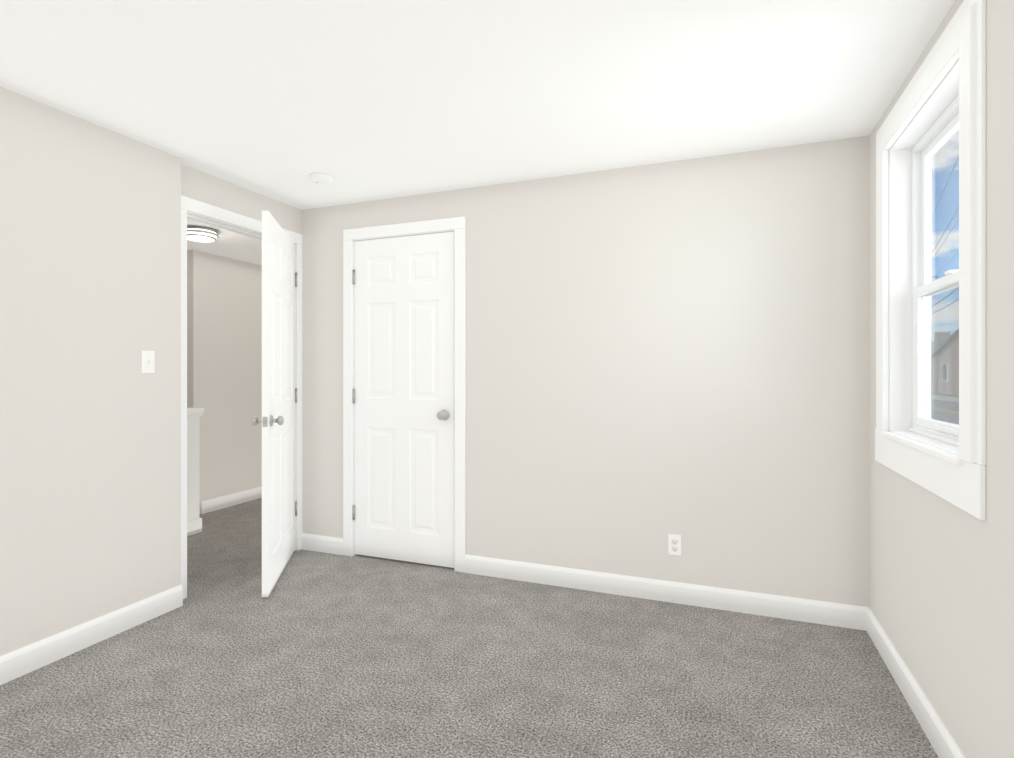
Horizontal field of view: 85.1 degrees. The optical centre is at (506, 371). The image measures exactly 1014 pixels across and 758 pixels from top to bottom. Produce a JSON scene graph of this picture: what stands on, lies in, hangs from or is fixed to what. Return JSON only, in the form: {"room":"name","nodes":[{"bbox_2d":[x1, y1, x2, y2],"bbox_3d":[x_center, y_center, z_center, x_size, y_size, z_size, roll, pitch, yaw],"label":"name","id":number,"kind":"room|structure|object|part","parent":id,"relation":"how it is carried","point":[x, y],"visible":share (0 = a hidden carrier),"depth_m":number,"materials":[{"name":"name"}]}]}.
{"room":"empty bedroom","nodes":[
{"label":"empty bedroom","id":0,"kind":"room"},
{"bbox_2d":[0,87,180,655],"bbox_3d":[-2.396,0.055,1.641,0.190,2.430,2.986,0,0,21],"label":"wall","id":1,"kind":"structure","parent":0,"point":[90,412],"depth_m":2.54,"materials":[{"name":"white paint"}]},
{"bbox_2d":[0,585,182,684],"bbox_3d":[-2.279,1.214,1.660,0.015,0.112,2.866,0,0,21],"label":"baseboard","id":2,"kind":"structure","parent":1,"relation":"attached to","point":[19,662],"depth_m":2.53,"materials":[{"name":"white wood"}]},
{"bbox_2d":[141,350,154,372],"bbox_3d":[-1.831,-0.049,2.822,0.019,0.115,0.070,0,0,21],"label":"switch plate","id":3,"kind":"object","parent":1,"relation":"attached to","point":[147,361],"visible":1,"depth_m":2.82,"materials":[{"name":"white plastic"}]},
{"bbox_2d":[181,164,182,194],"bbox_3d":[-1.882,0.055,3.079,0.120,2.430,0.068,0,0,21],"label":"wall","id":4,"kind":"structure","parent":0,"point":[181,179],"depth_m":3.08,"materials":[{"name":"white paint"}]},
{"bbox_2d":[187,250,198,407],"bbox_3d":[-2.791,0.055,4.895,0.100,2.430,0.060,0,0,21],"label":"wall","id":5,"kind":"structure","parent":0,"point":[192,328],"depth_m":4.87,"materials":[{"name":"white paint"}]},
{"bbox_2d":[187,219,261,264],"bbox_3d":[-2.454,-1.115,3.834,1.490,0.090,4.600,0,0,21],"label":"ceiling","id":6,"kind":"structure","parent":0,"point":[234,245],"depth_m":4.72,"materials":[{"name":"white paint"}]},
{"bbox_2d":[187,225,218,241],"bbox_3d":[-2.320,-1.028,4.168,0.254,0.083,0.254,0,0,21],"label":"light","id":7,"kind":"object","parent":6,"relation":"attached to","point":[200,234],"visible":0.77,"depth_m":4.09,"materials":[{"name":"white glass"}]},
{"bbox_2d":[199,251,261,513],"bbox_3d":[-2.539,0.055,5.580,0.120,2.430,1.400,0,0,21],"label":"wall","id":8,"kind":"structure","parent":0,"point":[230,367],"depth_m":5.21,"materials":[{"name":"white paint"}]},
{"bbox_2d":[201,486,261,513],"bbox_3d":[-2.473,1.214,5.563,0.015,0.112,1.385,0,0,21],"label":"baseboard","id":9,"kind":"structure","parent":8,"relation":"attached to","point":[221,502],"depth_m":5.20,"materials":[{"name":"white wood"}]},
{"bbox_2d":[183,164,296,232],"bbox_3d":[-1.708,-1.040,3.530,0.120,0.240,0.899,0,0,21],"label":"wall","id":10,"kind":"structure","parent":0,"point":[198,185],"depth_m":3.41,"materials":[{"name":"white paint"}]},
{"bbox_2d":[181,195,302,598],"bbox_3d":[-1.713,0.145,3.519,0.152,2.250,0.995,0,0,21],"label":"door frame","id":11,"kind":"structure","parent":10,"relation":"attached to","point":[210,211],"depth_m":3.36,"materials":[{"name":"white wood"}]},
{"bbox_2d":[251,210,296,596],"bbox_3d":[-1.431,0.180,3.487,0.171,2.150,0.868,0,0,-12],"label":"entry door","id":12,"kind":"structure","parent":10,"relation":"in","point":[279,396],"depth_m":3.32,"materials":[{"name":"white paint"}]},
{"bbox_3d":[-1.355,0.280,3.115,0.171,0.066,0.108,0,0,-12],"label":"knob","id":13,"kind":"part","parent":12,"relation":"part of","materials":[{"name":"grey metal"}]},
{"bbox_2d":[0,498,938,757],"bbox_3d":[-0.912,1.300,2.653,5.255,0.060,5.940,0,0,21],"label":"floor","id":14,"kind":"structure","parent":0,"point":[315,654],"depth_m":2.29,"materials":[{"name":"grey carpet"}]},
{"bbox_2d":[187,408,203,535],"bbox_3d":[-2.771,0.780,3.637,0.170,0.980,1.645,0,0,21],"label":"guard","id":15,"kind":"object","parent":14,"relation":"on","point":[194,523],"visible":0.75,"depth_m":4.30,"materials":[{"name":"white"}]},
{"bbox_2d":[0,0,954,209],"bbox_3d":[-0.912,-1.200,2.653,5.255,0.080,5.940,0,0,21],"label":"ceiling","id":16,"kind":"structure","parent":0,"point":[357,100],"depth_m":2.19,"materials":[{"name":"white paint"}]},
{"bbox_2d":[309,173,334,184],"bbox_3d":[-1.103,-1.142,3.292,0.144,0.036,0.144,0,0,21],"label":"smoke detector","id":17,"kind":"object","parent":16,"relation":"attached to","point":[322,178],"visible":1,"depth_m":3.25,"materials":[{"name":"white plastic"}]},
{"bbox_2d":[297,136,868,606],"bbox_3d":[0.173,0.055,3.374,3.745,2.430,0.157,0,0,21],"label":"wall","id":18,"kind":"structure","parent":0,"point":[657,354],"depth_m":3.07,"materials":[{"name":"white paint"}]},
{"bbox_2d":[301,533,342,554],"bbox_3d":[-1.305,1.214,3.889,0.376,0.112,0.015,0,0,21],"label":"baseboard","id":19,"kind":"structure","parent":18,"relation":"attached to","point":[321,543],"depth_m":3.88,"materials":[{"name":"white wood"}]},
{"bbox_2d":[343,216,465,572],"bbox_3d":[-0.684,0.145,3.686,0.928,2.250,0.188,0,0,21],"label":"door","id":20,"kind":"structure","parent":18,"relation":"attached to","point":[353,338],"depth_m":3.65,"materials":[{"name":"white wood"}]},
{"bbox_3d":[-0.689,0.180,3.679,0.778,2.150,0.171,0,0,21],"label":"closet door","id":21,"kind":"part","parent":20,"relation":"part of","materials":[{"name":"white wood"}]},
{"bbox_3d":[-0.376,0.280,3.558,0.108,0.066,0.171,0,0,21],"label":"knob","id":22,"kind":"part","parent":20,"relation":"part of","materials":[{"name":"grey metal"}]},
{"bbox_2d":[465,554,868,630],"bbox_3d":[0.757,1.214,3.097,2.186,0.112,0.015,0,0,21],"label":"baseboard","id":23,"kind":"structure","parent":18,"relation":"attached to","point":[810,611],"depth_m":3.02,"materials":[{"name":"white wood"}]},
{"bbox_2d":[668,534,680,555],"bbox_3d":[0.923,0.953,3.037,0.070,0.115,0.008,0,0,21],"label":"electrical outlet plate","id":24,"kind":"object","parent":18,"relation":"attached to","point":[674,544],"visible":1,"depth_m":3.03,"materials":[{"name":"white plastic"}]},
{"bbox_2d":[869,0,1013,757],"bbox_3d":[1.150,0.055,0.881,0.135,2.430,4.110,0,0,21],"label":"wall","id":25,"kind":"structure","parent":0,"point":[992,635],"depth_m":1.60,"materials":[{"name":"white paint"}]},
{"bbox_2d":[867,607,964,757],"bbox_3d":[1.080,1.214,0.908,0.015,0.112,3.870,0,0,21],"label":"baseboard","id":26,"kind":"structure","parent":25,"relation":"attached to","point":[939,737],"depth_m":2.05,"materials":[{"name":"white wood"}]},
{"bbox_2d":[889,59,958,455],"bbox_3d":[1.549,-0.350,1.998,0.080,1.230,0.830,0,0,21],"label":"liner","id":27,"kind":"object","parent":25,"relation":"attached to","point":[942,97],"visible":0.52,"depth_m":2.37,"materials":[{"name":"white wood"}]},
{"bbox_2d":[909,95,958,445],"bbox_3d":[1.609,-0.350,1.975,0.072,1.210,0.810,0,0,21],"label":"window","id":28,"kind":"structure","parent":27,"relation":"attached to","point":[935,281],"depth_m":2.16,"materials":[{"name":"white plastic"}]},
{"bbox_2d":[875,0,985,519],"bbox_3d":[1.508,-0.345,2.042,0.032,1.514,1.097,0,0,21],"label":"window frame","id":29,"kind":"structure","parent":25,"relation":"in","point":[959,481],"depth_m":1.62,"materials":[{"name":"white wood"}]}
]}

